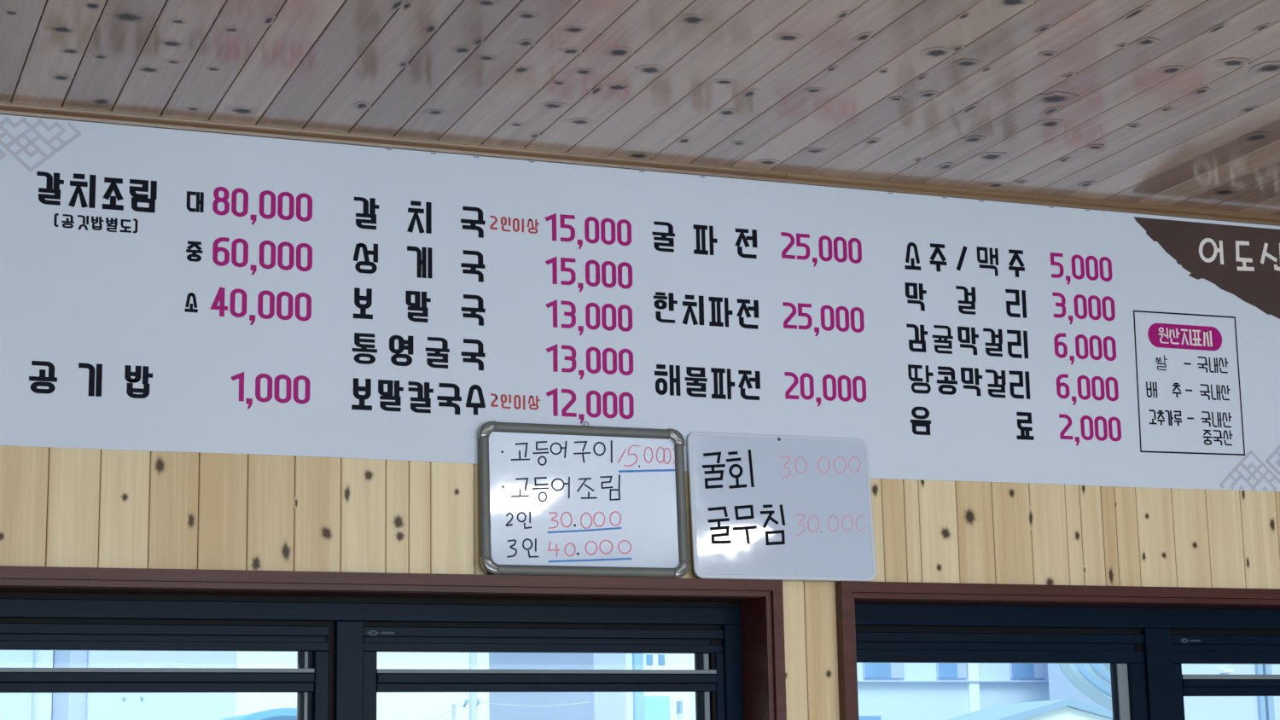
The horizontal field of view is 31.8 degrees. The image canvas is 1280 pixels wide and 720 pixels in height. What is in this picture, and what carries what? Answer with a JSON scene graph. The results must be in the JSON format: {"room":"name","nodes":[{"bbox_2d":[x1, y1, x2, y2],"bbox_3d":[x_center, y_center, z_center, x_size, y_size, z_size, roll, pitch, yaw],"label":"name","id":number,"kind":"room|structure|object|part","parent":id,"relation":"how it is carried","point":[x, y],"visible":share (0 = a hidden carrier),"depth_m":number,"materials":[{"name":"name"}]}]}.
{"room":"restaurant","nodes":[
{"label":"restaurant","id":0,"kind":"room"},
{"bbox_2d":[0,0,1279,215],"bbox_3d":[1.674,-1.224,2.107,10.500,0.061,8.200,3,-12,-21],"label":"ceiling","id":1,"kind":"structure","parent":0,"point":[1165,102],"depth_m":4.92,"materials":[{"name":"brown wood"}]},
{"bbox_2d":[0,114,1279,719],"bbox_3d":[0.262,0.935,5.490,10.500,2.841,0.201,3,-12,-21],"label":"wall","id":2,"kind":"structure","parent":0,"point":[60,507],"depth_m":5.21,"materials":[{"name":"brown wood"}]},
{"bbox_2d":[0,565,786,719],"bbox_3d":[-1.518,0.939,4.770,3.925,0.986,0.236,3,-12,-21],"label":"window","id":3,"kind":"structure","parent":2,"relation":"in","point":[337,624],"depth_m":5.21,"materials":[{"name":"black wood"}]},
{"bbox_3d":[-1.396,0.709,4.936,1.379,0.044,0.032,3,-12,-21],"label":"guard rail","id":4,"kind":"part","parent":3,"relation":"part of","materials":[{"name":"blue metal"}]},
{"bbox_3d":[-1.397,0.970,4.893,1.454,0.788,0.037,3,-12,-21],"label":"sash","id":5,"kind":"part","parent":3,"relation":"part of","materials":[{"name":"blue metal"}]},
{"bbox_3d":[-0.196,1.036,5.352,0.962,0.788,0.037,3,-12,-21],"label":"sash","id":6,"kind":"part","parent":3,"relation":"part of","materials":[{"name":"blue metal"}]},
{"bbox_3d":[-0.215,0.774,5.388,0.859,0.043,0.032,3,-12,-21],"label":"guard rail","id":7,"kind":"part","parent":3,"relation":"part of","materials":[{"name":"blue metal"}]},
{"bbox_2d":[477,420,690,578],"bbox_3d":[-0.131,0.328,5.321,0.518,0.373,0.042,3,-12,-21],"label":"whiteboard","id":8,"kind":"object","parent":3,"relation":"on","point":[555,500],"visible":1,"depth_m":5.32,"materials":[{"name":"grey plastic"}]},
{"bbox_2d":[686,431,876,581],"bbox_3d":[0.349,0.360,5.506,0.488,0.360,0.036,3,-12,-21],"label":"whiteboard","id":9,"kind":"object","parent":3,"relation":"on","point":[767,507],"visible":1,"depth_m":5.50,"materials":[{"name":"white plastic"}]},
{"bbox_2d":[0,114,1279,492],"bbox_3d":[0.313,-0.085,5.603,4.330,0.749,0.004,3,-12,-21],"label":"menu board","id":10,"kind":"object","parent":2,"relation":"attached to","point":[161,289],"visible":1,"depth_m":5.45,"materials":[{"name":"white plastic"}]},
{"bbox_2d":[0,101,1279,226],"bbox_3d":[0.276,-0.468,5.656,10.499,0.023,0.024,3,-12,-21],"label":"trim","id":11,"kind":"structure","parent":2,"relation":"attached to","point":[6,107],"depth_m":5.51,"materials":[{"name":"brown wood"}]},
{"bbox_2d":[834,581,1279,719],"bbox_3d":[1.942,1.130,6.092,3.176,0.986,0.236,3,-12,-21],"label":"window","id":12,"kind":"structure","parent":2,"relation":"in","point":[1145,635],"depth_m":5.90,"materials":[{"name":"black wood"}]},
{"bbox_3d":[0.935,1.099,5.784,0.882,0.786,0.037,3,-12,-21],"label":"sash","id":13,"kind":"part","parent":12,"relation":"part of","materials":[{"name":"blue metal"}]},
{"bbox_3d":[0.896,1.107,5.774,0.793,0.659,0.005,3,-12,-21],"label":"pane","id":14,"kind":"part","parent":12,"relation":"part of","materials":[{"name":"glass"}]},
{"bbox_3d":[2.049,1.161,6.209,1.346,0.786,0.037,3,-12,-21],"label":"sash","id":15,"kind":"part","parent":12,"relation":"part of","materials":[{"name":"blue metal"}]},
{"bbox_3d":[2.022,0.910,6.240,1.225,0.044,0.032,3,-12,-21],"label":"guard rail","id":16,"kind":"part","parent":12,"relation":"part of","materials":[{"name":"black metal"}]},
{"label":"outside","id":17,"kind":"structure","parent":0,"visible":0},
{"bbox_2d":[220,708,296,719],"bbox_3d":[-9.122,11.090,49.936,2.843,6.148,12.000,3,-12,-21],"label":"warehouse","id":18,"kind":"structure","parent":17,"relation":"in","point":[281,713],"depth_m":44.98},
{"bbox_2d":[451,704,456,719],"bbox_3d":[-4.197,11.026,50.793,0.105,6.418,0.110,3,-12,-21],"label":"slender post","id":19,"kind":"object","parent":17,"relation":"in","point":[453,706],"visible":1,"depth_m":51.34,"materials":[{"name":"metal"}]},
{"bbox_2d":[462,652,480,719],"bbox_3d":[-3.861,8.352,51.462,0.434,11.910,0.170,3,-12,-21],"label":"utility pole","id":20,"kind":"object","parent":17,"relation":"in","point":[474,701],"visible":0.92,"depth_m":51.53,"materials":[{"name":"concrete"}]},
{"bbox_2d":[426,702,465,719],"bbox_3d":[-5.058,8.291,50.928,2.309,1.069,0.024,3,-12,-21],"label":"overhead wire","id":21,"kind":"object","parent":20,"relation":"attached to","point":[464,702],"visible":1,"depth_m":51.23,"materials":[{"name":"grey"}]},
{"bbox_2d":[479,701,588,706],"bbox_3d":[-2.531,8.571,56.276,0.024,0.361,9.804,-4,-11,13],"label":"overhead wire","id":22,"kind":"object","parent":20,"relation":"attached to","point":[480,701],"visible":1,"depth_m":55.55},
{"bbox_2d":[1058,663,1112,711],"bbox_3d":[4.056,2.857,19.551,0.920,0.577,0.140,3,-12,-21],"label":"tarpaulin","id":23,"kind":"object","parent":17,"point":[1093,680],"visible":0.41,"depth_m":19.50,"materials":[{"name":"blue plastic"}]},
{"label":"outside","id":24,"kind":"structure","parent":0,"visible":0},
{"bbox_3d":[-0.250,17.697,68.222,130.000,0.200,118.500,3,-12,-21],"label":"floor","id":25,"kind":"structure","parent":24,"visible":0},
{"bbox_2d":[0,650,53,719],"bbox_3d":[-22.348,10.471,69.784,6.865,15.399,10.400,3,-12,-21],"label":"apartment building","id":26,"kind":"structure","parent":25,"relation":"on","point":[13,706],"depth_m":66.03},
{"bbox_2d":[51,650,236,719],"bbox_3d":[-15.578,9.986,68.363,4.656,15.560,10.050,3,-12,-21],"label":"apartment building","id":27,"kind":"structure","parent":25,"relation":"on","point":[65,706],"depth_m":63.80,"materials":[{"name":"white concrete"}]},
{"bbox_2d":[488,652,695,719],"bbox_3d":[0.446,10.581,74.244,8.045,16.032,10.600,3,-12,-21],"label":"building","id":28,"kind":"structure","parent":25,"relation":"on","point":[602,706],"depth_m":69.45,"materials":[{"name":"white concrete"}]},
{"bbox_3d":[0.473,11.162,68.999,0.901,1.657,0.200,3,-12,-21],"label":"panel","id":29,"kind":"part","parent":28,"relation":"part of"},
{"bbox_2d":[856,663,1049,719],"bbox_3d":[10.263,11.019,78.235,11.148,16.326,10.200,3,-12,-21],"label":"apartment building","id":30,"kind":"structure","parent":25,"relation":"on","point":[886,691],"depth_m":72.73,"materials":[{"name":"white concrete"}]},
{"bbox_3d":[7.300,11.736,71.482,0.799,0.778,0.040,3,-12,-21],"label":"pane","id":31,"kind":"part","parent":30,"relation":"part of","materials":[{"name":"blue glass"}]},
{"bbox_3d":[7.618,9.777,72.001,0.911,0.797,0.040,3,-12,-21],"label":"pane","id":32,"kind":"part","parent":30,"relation":"part of","materials":[{"name":"blue glass"}]},
{"bbox_3d":[9.981,9.900,72.905,0.675,0.808,0.040,3,-12,-21],"label":"pane","id":33,"kind":"part","parent":30,"relation":"part of","materials":[{"name":"blue glass"}]},
{"bbox_3d":[12.585,10.036,73.902,0.812,0.820,0.040,3,-12,-21],"label":"pane","id":34,"kind":"part","parent":30,"relation":"part of","materials":[{"name":"blue glass"}]},
{"bbox_2d":[947,698,1112,719],"bbox_3d":[9.288,11.142,52.355,5.458,6.284,3.200,3,-12,-21],"label":"house","id":35,"kind":"structure","parent":25,"relation":"on","point":[1065,709],"depth_m":51.62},
{"bbox_2d":[1047,663,1279,719],"bbox_3d":[19.371,9.876,71.060,11.049,15.507,6.300,3,-12,-21],"label":"apartment building","id":36,"kind":"structure","parent":25,"relation":"on","point":[1195,707],"depth_m":67.38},
{"bbox_2d":[1219,669,1233,673],"bbox_3d":[17.541,9.310,67.175,0.304,0.089,0.300,3,-12,-21],"label":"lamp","id":37,"kind":"object","parent":36,"relation":"attached to","point":[1220,671],"depth_m":67.07,"materials":[{"name":"white"}]}
]}

